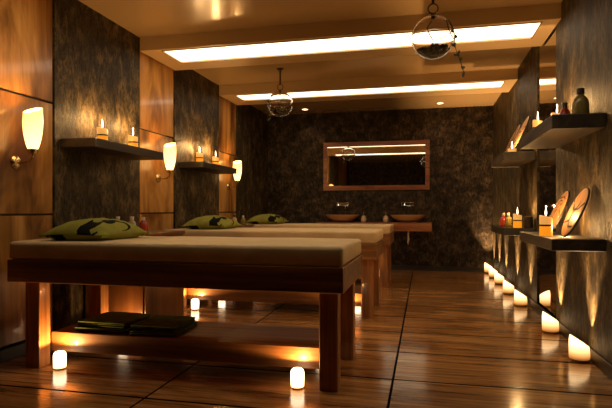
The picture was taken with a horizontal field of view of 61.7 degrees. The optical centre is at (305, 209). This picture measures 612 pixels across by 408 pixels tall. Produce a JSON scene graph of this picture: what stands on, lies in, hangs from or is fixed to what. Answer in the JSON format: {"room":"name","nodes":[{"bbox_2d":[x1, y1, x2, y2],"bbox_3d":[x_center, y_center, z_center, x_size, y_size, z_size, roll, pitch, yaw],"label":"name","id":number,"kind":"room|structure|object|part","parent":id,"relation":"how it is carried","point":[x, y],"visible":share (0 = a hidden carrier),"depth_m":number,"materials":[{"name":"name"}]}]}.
{"room":"spa massage room","nodes":[
{"label":"spa massage room","id":0,"kind":"room"},
{"bbox_2d":[0,0,267,349],"bbox_3d":[-1.892,-0.340,4.079,0.120,2.680,10.300,0,0,13],"label":"wall","id":1,"kind":"structure","parent":0,"point":[66,59],"depth_m":4.28,"materials":[{"name":"black wood"}]},
{"bbox_2d":[0,334,50,362],"bbox_3d":[-1.828,0.958,4.056,0.015,0.085,10.284,0,0,13],"label":"baseboard","id":2,"kind":"structure","parent":1,"relation":"attached to","point":[15,351],"depth_m":3.44,"materials":[{"name":"black wood"}]},
{"bbox_3d":[-1.996,-1.244,3.457,0.018,0.872,0.788,0,0,13],"label":"wood panel","id":3,"kind":"part","parent":1,"relation":"part of","materials":[{"name":"brown wood"}]},
{"bbox_3d":[-1.996,-0.383,3.457,0.018,0.818,0.788,0,0,13],"label":"wood panel","id":4,"kind":"part","parent":1,"relation":"part of","materials":[{"name":"brown wood"}]},
{"bbox_3d":[-1.996,0.472,3.457,0.018,0.865,0.788,0,0,13],"label":"wood panel","id":5,"kind":"part","parent":1,"relation":"part of","materials":[{"name":"brown wood"}]},
{"bbox_2d":[10,108,42,168],"bbox_3d":[-1.881,-0.491,3.466,0.201,0.423,0.126,0,0,13],"label":"wall sconce","id":6,"kind":"object","parent":1,"relation":"attached to","point":[32,119],"visible":1,"depth_m":3.42,"materials":[{"name":"white glass"}]},
{"bbox_3d":[-1.967,-0.325,3.486,0.024,0.092,0.092,0,0,13],"label":"wall plate","id":7,"kind":"part","parent":6,"relation":"part of","materials":[{"name":"gold metal"}]},
{"bbox_3d":[-1.900,-0.352,3.470,0.128,0.078,0.015,0,0,13],"label":"arm","id":8,"kind":"part","parent":6,"relation":"part of","materials":[{"name":"gold metal"}]},
{"bbox_3d":[-1.845,-0.553,3.458,0.126,0.298,0.126,0,0,13],"label":"lamp shade","id":9,"kind":"part","parent":6,"relation":"part of","materials":[{"name":"beige glass"}]},
{"bbox_3d":[-1.768,-0.340,4.420,0.030,2.680,1.180,0,0,13],"label":"stone panel","id":10,"kind":"part","parent":1,"relation":"part of","materials":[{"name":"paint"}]},
{"bbox_2d":[61,137,163,159],"bbox_3d":[-1.609,-0.510,4.373,0.299,0.070,1.040,0,0,13],"label":"shelf","id":11,"kind":"object","parent":1,"relation":"attached to","point":[95,145],"visible":1,"depth_m":4.13,"materials":[{"name":"brown wood"}]},
{"bbox_2d":[97,119,107,139],"bbox_3d":[-1.689,-0.651,4.248,0.086,0.212,0.086,0,0,13],"label":"pillar candle","id":12,"kind":"object","parent":11,"relation":"on","point":[102,133],"visible":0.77,"depth_m":4.21,"materials":[{"name":"orange wax"}]},
{"bbox_2d":[128,131,137,146],"bbox_3d":[-1.586,-0.651,4.696,0.086,0.212,0.086,0,0,13],"label":"pillar candle","id":13,"kind":"object","parent":11,"relation":"on","point":[132,140],"visible":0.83,"depth_m":4.66,"materials":[{"name":"wax"}]},
{"bbox_3d":[-1.560,-1.244,5.347,0.018,0.872,0.708,0,0,13],"label":"wood panel","id":14,"kind":"part","parent":1,"relation":"part of","materials":[{"name":"brown wood"}]},
{"bbox_3d":[-1.560,-0.383,5.347,0.018,0.818,0.708,0,0,13],"label":"wood panel","id":15,"kind":"part","parent":1,"relation":"part of","materials":[{"name":"brown wood"}]},
{"bbox_3d":[-1.560,0.472,5.347,0.018,0.865,0.708,0,0,13],"label":"wood panel","id":16,"kind":"part","parent":1,"relation":"part of","materials":[{"name":"brown wood"}]},
{"bbox_2d":[156,143,175,182],"bbox_3d":[-1.451,-0.496,5.332,0.201,0.423,0.126,0,0,13],"label":"wall sconce","id":17,"kind":"object","parent":1,"relation":"attached to","point":[170,148],"visible":0.99,"depth_m":5.29,"materials":[{"name":"white glass"}]},
{"bbox_3d":[-1.537,-0.330,5.352,0.024,0.092,0.092,0,0,13],"label":"wall plate","id":18,"kind":"part","parent":17,"relation":"part of","materials":[{"name":"gold metal"}]},
{"bbox_3d":[-1.415,-0.558,5.324,0.126,0.298,0.126,0,0,13],"label":"lamp shade","id":19,"kind":"part","parent":17,"relation":"part of","materials":[{"name":"beige glass"}]},
{"bbox_3d":[-1.332,-0.340,6.310,0.030,2.680,1.260,0,0,13],"label":"stone panel","id":20,"kind":"part","parent":1,"relation":"part of","materials":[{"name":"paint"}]},
{"bbox_2d":[179,161,236,173],"bbox_3d":[-1.173,-0.510,6.263,0.299,0.070,1.040,0,0,13],"label":"shelf","id":21,"kind":"object","parent":1,"relation":"attached to","point":[201,166],"visible":1,"depth_m":6.01,"materials":[{"name":"brown wood"}]},
{"bbox_2d":[196,148,202,160],"bbox_3d":[-1.265,-0.651,6.090,0.086,0.212,0.086,0,0,13],"label":"pillar candle","id":22,"kind":"object","parent":21,"relation":"on","point":[199,156],"visible":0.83,"depth_m":6.05,"materials":[{"name":"wax"}]},
{"bbox_2d":[212,152,218,164],"bbox_3d":[-1.157,-0.651,6.557,0.086,0.212,0.086,0,0,13],"label":"pillar candle","id":23,"kind":"object","parent":21,"relation":"on","point":[215,160],"visible":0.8,"depth_m":6.52,"materials":[{"name":"wax"}]},
{"bbox_3d":[-1.120,-1.244,7.257,0.018,0.872,0.668,0,0,13],"label":"wood panel","id":24,"kind":"part","parent":1,"relation":"part of","materials":[{"name":"brown wood"}]},
{"bbox_3d":[-1.120,-0.383,7.257,0.018,0.818,0.668,0,0,13],"label":"wood panel","id":25,"kind":"part","parent":1,"relation":"part of","materials":[{"name":"brown wood"}]},
{"bbox_3d":[-1.120,0.472,7.257,0.018,0.865,0.668,0,0,13],"label":"wood panel","id":26,"kind":"part","parent":1,"relation":"part of","materials":[{"name":"brown wood"}]},
{"bbox_2d":[227,160,241,189],"bbox_3d":[-1.008,-0.496,7.252,0.201,0.423,0.126,0,0,13],"label":"wall sconce","id":27,"kind":"object","parent":1,"relation":"attached to","point":[236,164],"visible":0.91,"depth_m":7.21,"materials":[{"name":"white glass"}]},
{"bbox_3d":[-0.972,-0.558,7.243,0.126,0.298,0.126,0,0,13],"label":"lamp shade","id":28,"kind":"part","parent":27,"relation":"part of","materials":[{"name":"beige glass"}]},
{"bbox_3d":[-0.865,-0.340,8.337,0.030,2.680,1.540,0,0,13],"label":"stone panel","id":29,"kind":"part","parent":1,"relation":"part of","materials":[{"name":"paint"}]},
{"bbox_2d":[0,270,611,407],"bbox_3d":[0.010,1.050,3.641,4.024,0.100,10.500,0,0,13],"label":"floor","id":30,"kind":"structure","parent":0,"point":[433,339],"depth_m":3.19,"materials":[{"name":"brown wood"}]},
{"bbox_2d":[53,350,65,369],"bbox_3d":[-1.554,0.946,3.232,0.076,0.109,0.076,0,0,13],"label":"votive candle","id":31,"kind":"object","parent":30,"relation":"on","point":[59,357],"visible":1,"depth_m":3.20,"materials":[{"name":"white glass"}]},
{"bbox_2d":[85,230,184,318],"bbox_3d":[-1.443,0.594,4.417,0.564,0.812,0.720,0,0,13],"label":"base cabinet","id":32,"kind":"object","parent":30,"relation":"on","point":[154,301],"visible":0.3,"depth_m":4.14,"materials":[{"name":"brown wood"}]},
{"bbox_2d":[128,216,135,224],"bbox_3d":[-1.416,0.120,4.164,0.072,0.135,0.058,0,0,13],"label":"oil bottle","id":33,"kind":"object","parent":32,"relation":"on","point":[131,221],"visible":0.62,"depth_m":4.15,"materials":[{"name":"beige glass"}]},
{"bbox_2d":[139,217,147,231],"bbox_3d":[-1.308,0.123,4.119,0.072,0.130,0.058,0,0,13],"label":"oil bottle","id":34,"kind":"object","parent":32,"relation":"on","point":[143,225],"visible":0.72,"depth_m":4.10,"materials":[{"name":"red glass"}]},
{"bbox_3d":[-1.197,0.598,4.360,0.016,0.725,0.660,0,0,13],"label":"door","id":35,"kind":"part","parent":32,"relation":"part of","materials":[{"name":"brown wood"}]},
{"bbox_2d":[7,236,361,391],"bbox_3d":[-0.743,0.598,3.388,2.130,0.804,0.850,0,0,13],"label":"bed","id":36,"kind":"object","parent":30,"relation":"on","point":[330,268],"visible":0.9,"depth_m":3.06,"materials":[{"name":"brown wood"}]},
{"bbox_3d":[-1.722,0.672,3.291,0.105,0.655,0.100,0,0,13],"label":"leg","id":37,"kind":"part","parent":36,"relation":"part of","materials":[{"name":"brown wood"}]},
{"bbox_2d":[37,218,149,240],"bbox_3d":[-1.432,0.124,3.516,0.469,0.141,0.579,0,0,13],"label":"pillow","id":38,"kind":"object","parent":36,"relation":"on","point":[89,229],"visible":1,"depth_m":3.30,"materials":[{"name":"green fabric"}]},
{"bbox_3d":[-1.581,0.672,3.905,0.105,0.655,0.100,0,0,13],"label":"leg","id":39,"kind":"part","parent":36,"relation":"part of","materials":[{"name":"brown wood"}]},
{"bbox_2d":[75,325,132,333],"bbox_3d":[-1.288,0.774,3.450,0.379,0.034,0.332,0,0,12],"label":"folded towel","id":40,"kind":"object","parent":36,"relation":"on","point":[93,329],"visible":0.35,"depth_m":3.29,"materials":[{"name":"fabric"}]},
{"bbox_2d":[78,312,150,327],"bbox_3d":[-1.288,0.737,3.458,0.350,0.034,0.319,0,0,15],"label":"folded towel","id":41,"kind":"object","parent":40,"relation":"on","point":[107,319],"visible":0.94,"depth_m":3.38,"materials":[{"name":"fabric"}]},
{"bbox_2d":[129,322,197,336],"bbox_3d":[-0.928,0.776,3.363,0.328,0.031,0.337,0,0,10],"label":"folded towel","id":42,"kind":"object","parent":36,"relation":"on","point":[135,332],"visible":0.63,"depth_m":3.22,"materials":[{"name":"black fabric"}]},
{"bbox_2d":[130,315,195,330],"bbox_3d":[-0.936,0.742,3.378,0.309,0.031,0.315,0,0,12],"label":"folded towel","id":43,"kind":"object","parent":42,"relation":"on","point":[157,322],"visible":1,"depth_m":3.32,"materials":[{"name":"fabric"}]},
{"bbox_3d":[-0.833,0.380,2.996,2.130,0.140,0.045,0,0,13],"label":"rail","id":44,"kind":"part","parent":36,"relation":"part of","materials":[{"name":"brown wood"}]},
{"bbox_2d":[51,321,318,368],"bbox_3d":[-0.726,0.854,3.385,1.805,0.123,0.510,0,0,13],"label":"shelf","id":45,"kind":"object","parent":36,"relation":"attached to","point":[241,343],"depth_m":3.17,"materials":[{"name":"brown wood"}]},
{"bbox_3d":[-0.743,0.253,3.388,2.124,0.114,0.844,0,0,13],"label":"mattress","id":46,"kind":"part","parent":36,"relation":"part of","materials":[{"name":"fabric"}]},
{"bbox_3d":[0.134,0.672,2.863,0.105,0.655,0.100,0,0,13],"label":"leg","id":47,"kind":"part","parent":36,"relation":"part of","materials":[{"name":"brown wood"}]},
{"bbox_3d":[0.275,0.672,3.477,0.105,0.655,0.100,0,0,13],"label":"leg","id":48,"kind":"part","parent":36,"relation":"part of","materials":[{"name":"brown wood"}]},
{"bbox_3d":[0.273,0.380,3.154,0.045,0.140,0.758,0,0,13],"label":"rail","id":49,"kind":"part","parent":36,"relation":"part of","materials":[{"name":"brown wood"}]},
{"bbox_2d":[191,298,198,309],"bbox_3d":[-1.114,0.946,5.141,0.076,0.109,0.076,0,0,13],"label":"votive candle","id":50,"kind":"object","parent":30,"relation":"on","point":[194,302],"visible":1,"depth_m":5.11,"materials":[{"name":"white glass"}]},
{"bbox_2d":[237,224,253,227],"bbox_3d":[-1.003,0.594,6.327,0.564,0.812,0.720,0,0,13],"label":"base cabinet","id":51,"kind":"object","parent":30,"relation":"on","point":[246,225],"visible":0.11,"depth_m":6.37,"materials":[{"name":"brown wood"}]},
{"bbox_2d":[240,215,245,224],"bbox_3d":[-0.785,0.128,6.389,0.072,0.120,0.058,0,0,13],"label":"oil bottle","id":52,"kind":"object","parent":51,"relation":"on","point":[243,220],"visible":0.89,"depth_m":6.37,"materials":[{"name":"brown"}]},
{"bbox_2d":[168,227,383,317],"bbox_3d":[-0.303,0.598,5.298,2.130,0.804,0.850,0,0,13],"label":"bed","id":53,"kind":"object","parent":30,"relation":"on","point":[372,241],"visible":0.53,"depth_m":4.97,"materials":[{"name":"brown wood"}]},
{"bbox_3d":[-1.282,0.672,5.201,0.105,0.655,0.100,0,0,13],"label":"leg","id":54,"kind":"part","parent":53,"relation":"part of","materials":[{"name":"brown wood"}]},
{"bbox_2d":[180,215,241,228],"bbox_3d":[-0.992,0.124,5.426,0.469,0.141,0.579,0,0,11],"label":"pillow","id":55,"kind":"object","parent":53,"relation":"on","point":[209,221],"visible":1,"depth_m":5.19,"materials":[{"name":"green fabric"}]},
{"bbox_2d":[187,286,360,306],"bbox_3d":[-0.286,0.854,5.294,1.805,0.123,0.510,0,0,13],"label":"shelf","id":56,"kind":"object","parent":53,"relation":"attached to","point":[200,294],"depth_m":5.08,"materials":[{"name":"brown wood"}]},
{"bbox_3d":[-0.303,0.253,5.298,2.124,0.114,0.844,0,0,13],"label":"mattress","id":57,"kind":"part","parent":53,"relation":"part of","materials":[{"name":"fabric"}]},
{"bbox_3d":[0.574,0.672,4.773,0.105,0.655,0.100,0,0,13],"label":"leg","id":58,"kind":"part","parent":53,"relation":"part of","materials":[{"name":"brown wood"}]},
{"bbox_3d":[-0.393,0.380,4.906,2.130,0.140,0.045,0,0,13],"label":"rail","id":59,"kind":"part","parent":53,"relation":"part of","materials":[{"name":"brown wood"}]},
{"bbox_3d":[0.716,0.672,5.387,0.105,0.655,0.100,0,0,13],"label":"leg","id":60,"kind":"part","parent":53,"relation":"part of","materials":[{"name":"brown wood"}]},
{"bbox_3d":[0.713,0.380,5.064,0.045,0.140,0.758,0,0,13],"label":"rail","id":61,"kind":"part","parent":53,"relation":"part of","materials":[{"name":"brown wood"}]},
{"bbox_2d":[291,367,303,389],"bbox_3d":[-0.048,0.946,2.885,0.076,0.109,0.076,0,0,13],"label":"votive candle","id":62,"kind":"object","parent":30,"relation":"on","point":[297,373],"visible":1,"depth_m":2.85,"materials":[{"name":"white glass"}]},
{"bbox_2d":[247,223,393,286],"bbox_3d":[0.137,0.598,7.208,2.130,0.804,0.850,0,0,13],"label":"bed","id":63,"kind":"object","parent":30,"relation":"on","point":[388,234],"visible":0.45,"depth_m":6.71,"materials":[{"name":"brown wood"}]},
{"bbox_2d":[246,214,287,223],"bbox_3d":[-0.551,0.124,7.336,0.469,0.141,0.579,0,0,15],"label":"pillow","id":64,"kind":"object","parent":63,"relation":"on","point":[261,218],"visible":1,"depth_m":7.11,"materials":[{"name":"green fabric"}]},
{"bbox_3d":[0.137,0.253,7.208,2.124,0.114,0.844,0,0,13],"label":"mattress","id":65,"kind":"part","parent":63,"relation":"part of","materials":[{"name":"fabric"}]},
{"bbox_3d":[1.014,0.672,6.683,0.105,0.655,0.100,0,0,13],"label":"leg","id":66,"kind":"part","parent":63,"relation":"part of","materials":[{"name":"brown wood"}]},
{"bbox_3d":[0.047,0.380,6.816,2.130,0.140,0.045,0,0,13],"label":"rail","id":67,"kind":"part","parent":63,"relation":"part of","materials":[{"name":"brown wood"}]},
{"bbox_3d":[1.156,0.672,7.297,0.105,0.655,0.100,0,0,13],"label":"leg","id":68,"kind":"part","parent":63,"relation":"part of","materials":[{"name":"brown wood"}]},
{"bbox_3d":[1.153,0.380,6.974,0.045,0.140,0.758,0,0,13],"label":"rail","id":69,"kind":"part","parent":63,"relation":"part of","materials":[{"name":"brown wood"}]},
{"bbox_2d":[484,263,492,272],"bbox_3d":[2.901,0.916,8.136,0.128,0.168,0.128,0,0,13],"label":"candle","id":70,"kind":"object","parent":30,"relation":"on","point":[486,266],"visible":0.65,"depth_m":8.10,"materials":[{"name":"white wax"}]},
{"bbox_2d":[489,266,497,277],"bbox_3d":[2.771,0.916,7.571,0.128,0.168,0.128,0,0,13],"label":"candle","id":71,"kind":"object","parent":30,"relation":"on","point":[492,271],"visible":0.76,"depth_m":7.53,"materials":[{"name":"white wax"}]},
{"bbox_2d":[494,272,503,283],"bbox_3d":[2.620,0.916,6.939,0.128,0.168,0.128,0,0,13],"label":"candle","id":72,"kind":"object","parent":30,"relation":"on","point":[498,279],"visible":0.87,"depth_m":6.89,"materials":[{"name":"white wax"}]},
{"bbox_2d":[503,279,513,294],"bbox_3d":[2.420,0.916,6.113,0.128,0.168,0.128,0,0,13],"label":"candle","id":73,"kind":"object","parent":30,"relation":"on","point":[508,288],"visible":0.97,"depth_m":6.06,"materials":[{"name":"white wax"}]},
{"bbox_2d":[514,290,526,306],"bbox_3d":[2.244,0.916,5.353,0.128,0.168,0.128,0,0,13],"label":"candle","id":74,"kind":"object","parent":30,"relation":"on","point":[520,300],"visible":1,"depth_m":5.30,"materials":[{"name":"white wax"}]},
{"bbox_2d":[542,312,558,333],"bbox_3d":[2.000,0.916,4.188,0.128,0.168,0.128,0,0,13],"label":"candle","id":75,"kind":"object","parent":30,"relation":"on","point":[550,325],"visible":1,"depth_m":4.14,"materials":[{"name":"white wax"}]},
{"bbox_2d":[569,335,589,362],"bbox_3d":[1.820,0.916,3.408,0.128,0.168,0.128,0,0,13],"label":"candle","id":76,"kind":"object","parent":30,"relation":"on","point":[579,351],"visible":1,"depth_m":3.36,"materials":[{"name":"white wax"}]},
{"bbox_2d":[78,0,562,114],"bbox_3d":[0.010,-1.730,3.641,4.024,0.100,10.500,0,0,13],"label":"ceiling","id":77,"kind":"structure","parent":0,"point":[142,18],"depth_m":4.71,"materials":[{"name":"brown paint"}]},
{"bbox_2d":[266,68,292,120],"bbox_3d":[-0.306,-1.364,6.084,0.304,0.630,0.304,0,0,24],"label":"glass globe","id":78,"kind":"object","parent":77,"relation":"hanging from","point":[280,103],"visible":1,"depth_m":5.98,"materials":[{"name":"white"}]},
{"bbox_3d":[-0.306,-1.255,6.084,0.304,0.304,0.304,0,0,13],"label":"globe","id":79,"kind":"part","parent":78,"relation":"part of","materials":[{"name":"clear glass"}]},
{"bbox_2d":[140,3,560,70],"bbox_3d":[0.304,-1.611,4.917,3.782,0.135,0.720,0,0,13],"label":"ceiling light","id":80,"kind":"object","parent":77,"relation":"attached to","point":[527,25],"visible":1,"depth_m":4.75,"materials":[{"name":"beige paint"}]},
{"bbox_2d":[165,23,539,60],"bbox_3d":[0.316,-1.572,4.802,3.438,0.016,0.418,0,0,13],"label":"diffuser","id":81,"kind":"object","parent":80,"relation":"attached to","point":[505,31],"depth_m":4.82,"materials":[{"name":"white plastic"}]},
{"bbox_2d":[219,68,517,104],"bbox_3d":[0.744,-1.611,6.827,3.782,0.135,0.680,0,0,13],"label":"ceiling light","id":82,"kind":"object","parent":77,"relation":"attached to","point":[501,80],"visible":1,"depth_m":6.62,"materials":[{"name":"beige paint"}]},
{"bbox_2d":[239,82,502,99],"bbox_3d":[0.753,-1.572,6.697,3.438,0.016,0.348,0,0,13],"label":"diffuser","id":83,"kind":"object","parent":82,"relation":"attached to","point":[462,85],"depth_m":6.68,"materials":[{"name":"white plastic"}]},
{"bbox_2d":[411,0,464,76],"bbox_3d":[0.900,-1.292,3.594,0.317,0.773,0.300,0,0,-16],"label":"glass globe","id":84,"kind":"object","parent":77,"relation":"hanging from","point":[433,36],"visible":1,"depth_m":3.49,"materials":[{"name":"white"}]},
{"bbox_3d":[0.891,-1.210,3.592,0.300,0.300,0.300,0,0,13],"label":"globe","id":85,"kind":"part","parent":84,"relation":"part of","materials":[{"name":"clear glass"}]},
{"bbox_2d":[268,106,492,267],"bbox_3d":[1.178,-0.340,8.708,4.024,2.680,0.100,0,0,13],"label":"wall","id":86,"kind":"structure","parent":0,"point":[458,203],"depth_m":8.52,"materials":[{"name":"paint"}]},
{"bbox_2d":[336,202,347,208],"bbox_3d":[0.604,-0.076,8.700,0.210,0.112,0.171,0,0,13],"label":"faucet","id":87,"kind":"object","parent":86,"relation":"attached to","point":[345,204],"visible":1,"depth_m":8.76,"materials":[{"name":"silver metal"}]},
{"bbox_2d":[316,222,431,245],"bbox_3d":[1.118,0.390,8.413,1.840,0.380,0.499,0,0,13],"label":"countertop","id":88,"kind":"structure","parent":86,"relation":"attached to","point":[398,226],"depth_m":8.07,"materials":[{"name":"brown wood"}]},
{"bbox_2d":[326,215,358,221],"bbox_3d":[0.605,0.140,8.501,0.560,0.120,0.560,0,0,13],"label":"basin","id":89,"kind":"object","parent":88,"relation":"in","point":[338,218],"visible":0.95,"depth_m":8.32,"materials":[{"name":"brown wood"}]},
{"bbox_2d":[361,211,365,221],"bbox_3d":[0.946,0.109,8.402,0.090,0.182,0.090,0,0,13],"label":"soap dispenser","id":90,"kind":"object","parent":88,"relation":"on","point":[363,218],"visible":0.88,"depth_m":8.37,"materials":[{"name":"beige ceramic"}]},
{"bbox_2d":[383,211,388,221],"bbox_3d":[1.297,0.109,8.321,0.090,0.182,0.090,0,0,13],"label":"soap dispenser","id":91,"kind":"object","parent":88,"relation":"on","point":[385,218],"visible":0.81,"depth_m":8.29,"materials":[{"name":"beige ceramic"}]},
{"bbox_2d":[391,215,424,222],"bbox_3d":[1.643,0.140,8.262,0.560,0.120,0.560,0,0,13],"label":"basin","id":92,"kind":"object","parent":88,"relation":"in","point":[402,218],"visible":0.98,"depth_m":8.08,"materials":[{"name":"brown ceramic"}]},
{"bbox_2d":[323,140,429,190],"bbox_3d":[1.170,-0.747,8.640,1.780,0.823,0.034,0,0,13],"label":"framed mirror","id":93,"kind":"object","parent":86,"relation":"attached to","point":[403,164],"visible":1,"depth_m":8.62,"materials":[{"name":"brown wood"}]},
{"bbox_2d":[401,202,413,208],"bbox_3d":[1.676,-0.076,8.453,0.210,0.112,0.171,0,0,13],"label":"faucet","id":94,"kind":"object","parent":86,"relation":"attached to","point":[411,204],"visible":1,"depth_m":8.52,"materials":[{"name":"silver metal"}]},
{"bbox_2d":[391,265,483,271],"bbox_3d":[1.165,0.965,8.652,3.784,0.070,0.014,0,0,13],"label":"baseboard","id":95,"kind":"structure","parent":86,"relation":"attached to","point":[393,267],"depth_m":8.42,"materials":[{"name":"black wood"}]},
{"bbox_2d":[493,0,611,364],"bbox_3d":[1.912,-0.340,3.202,0.120,2.680,10.300,0,0,13],"label":"wall","id":96,"kind":"structure","parent":0,"point":[584,29],"depth_m":3.79,"materials":[{"name":"black"}]},
{"bbox_2d":[491,151,535,167],"bbox_3d":[2.237,-0.542,5.570,0.308,0.085,0.940,0,0,13],"label":"shelf","id":97,"kind":"object","parent":96,"relation":"attached to","point":[505,159],"visible":1,"depth_m":5.17,"materials":[{"name":"brown wood"}]},
{"bbox_2d":[508,144,515,151],"bbox_3d":[2.078,-0.638,5.165,0.084,0.106,0.084,0,0,13],"label":"tea light","id":98,"kind":"object","parent":97,"relation":"on","point":[511,149],"visible":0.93,"depth_m":5.13,"materials":[{"name":"wax"}]},
{"bbox_2d":[505,124,520,151],"bbox_3d":[2.260,-0.760,5.595,0.171,0.350,0.223,0,0,8],"label":"board","id":99,"kind":"object","parent":97,"relation":"on","point":[519,126],"visible":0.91,"depth_m":5.57,"materials":[{"name":"brown wood"}]},
{"bbox_2d":[513,116,529,147],"bbox_3d":[2.202,-0.775,5.259,0.185,0.380,0.242,0,0,8],"label":"board","id":100,"kind":"object","parent":97,"relation":"on","point":[525,124],"visible":0.91,"depth_m":5.21,"materials":[{"name":"brown wood"}]},
{"bbox_2d":[491,225,535,235],"bbox_3d":[2.237,0.217,5.570,0.308,0.075,0.940,0,0,13],"label":"shelf","id":101,"kind":"object","parent":96,"relation":"attached to","point":[494,228],"visible":0.76,"depth_m":5.14,"materials":[{"name":"brown wood"}]},
{"bbox_2d":[500,213,505,226],"bbox_3d":[2.125,0.105,5.503,0.074,0.150,0.059,0,0,13],"label":"oil bottle","id":102,"kind":"object","parent":101,"relation":"on","point":[502,219],"visible":0.82,"depth_m":5.49,"materials":[{"name":"red glass"}]},
{"bbox_2d":[505,213,511,226],"bbox_3d":[2.104,0.105,5.323,0.074,0.150,0.059,0,0,13],"label":"oil bottle","id":103,"kind":"object","parent":101,"relation":"on","point":[508,220],"visible":0.92,"depth_m":5.30,"materials":[{"name":"yellow glass"}]},
{"bbox_2d":[513,207,521,227],"bbox_3d":[2.148,0.074,5.200,0.086,0.212,0.086,0,0,13],"label":"pillar candle","id":104,"kind":"object","parent":101,"relation":"on","point":[517,219],"visible":1,"depth_m":5.17,"materials":[{"name":"wax"}]},
{"bbox_2d":[523,216,532,227],"bbox_3d":[2.232,0.122,5.145,0.090,0.115,0.090,0,0,13],"label":"candle cup","id":105,"kind":"object","parent":101,"relation":"on","point":[527,220],"visible":1,"depth_m":5.11,"materials":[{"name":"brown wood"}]},
{"bbox_3d":[2.656,-0.340,6.633,0.030,2.680,3.280,0,0,13],"label":"stone panel","id":106,"kind":"part","parent":96,"relation":"part of","materials":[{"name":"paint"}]},
{"bbox_2d":[538,27,555,318],"bbox_3d":[2.210,-0.364,4.673,0.016,2.628,0.736,0,0,13],"label":"wall mirror","id":107,"kind":"object","parent":96,"relation":"attached to","point":[546,52],"visible":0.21,"depth_m":4.66,"materials":[{"name":"clear glass"}]},
{"bbox_2d":[493,267,611,379],"bbox_3d":[1.846,0.958,3.209,0.012,0.085,10.284,0,0,13],"label":"baseboard","id":108,"kind":"structure","parent":96,"relation":"attached to","point":[600,362],"depth_m":3.90,"materials":[{"name":"black wood"}]},
{"bbox_2d":[520,113,605,148],"bbox_3d":[1.805,-0.550,3.694,0.308,0.090,1.110,0,0,13],"label":"shelf","id":109,"kind":"object","parent":96,"relation":"attached to","point":[558,130],"visible":1,"depth_m":3.32,"materials":[{"name":"brown wood"}]},
{"bbox_2d":[532,114,542,128],"bbox_3d":[1.881,-0.696,4.154,0.082,0.201,0.082,0,0,13],"label":"pillar candle","id":110,"kind":"object","parent":109,"relation":"on","point":[537,122],"visible":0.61,"depth_m":4.13,"materials":[{"name":"wax"}]},
{"bbox_2d":[559,102,570,113],"bbox_3d":[1.858,-0.682,3.677,0.080,0.175,0.064,0,0,13],"label":"oil bottle","id":111,"kind":"object","parent":109,"relation":"on","point":[564,110],"visible":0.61,"depth_m":3.66,"materials":[{"name":"red glass"}]},
{"bbox_2d":[572,88,588,113],"bbox_3d":[1.782,-0.693,3.325,0.104,0.195,0.083,0,0,13],"label":"oil bottle","id":112,"kind":"object","parent":109,"relation":"on","point":[580,103],"visible":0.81,"depth_m":3.30,"materials":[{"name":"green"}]},
{"bbox_2d":[520,232,605,251],"bbox_3d":[1.805,0.217,3.694,0.308,0.075,1.110,0,0,13],"label":"shelf","id":113,"kind":"object","parent":96,"relation":"attached to","point":[557,242],"visible":0.98,"depth_m":3.18,"materials":[{"name":"brown wood"}]},
{"bbox_2d":[539,208,552,235],"bbox_3d":[1.666,0.074,3.557,0.086,0.212,0.086,0,0,13],"label":"pillar candle","id":114,"kind":"object","parent":113,"relation":"on","point":[545,223],"visible":0.97,"depth_m":3.52,"materials":[{"name":"wax"}]},
{"bbox_2d":[550,191,569,228],"bbox_3d":[1.819,0.020,3.706,0.156,0.321,0.204,0,0,7],"label":"board","id":115,"kind":"object","parent":113,"relation":"on","point":[559,208],"visible":0.82,"depth_m":3.66,"materials":[{"name":"brown wood"}]},
{"bbox_2d":[561,188,589,236],"bbox_3d":[1.777,0.016,3.377,0.160,0.327,0.208,0,0,4],"label":"board","id":116,"kind":"object","parent":113,"relation":"on","point":[576,210],"visible":1,"depth_m":3.35,"materials":[{"name":"brown wood"}]},
{"bbox_3d":[1.972,-0.340,3.661,0.030,2.680,1.340,0,0,13],"label":"stone panel","id":117,"kind":"part","parent":96,"relation":"part of","materials":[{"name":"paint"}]}
]}

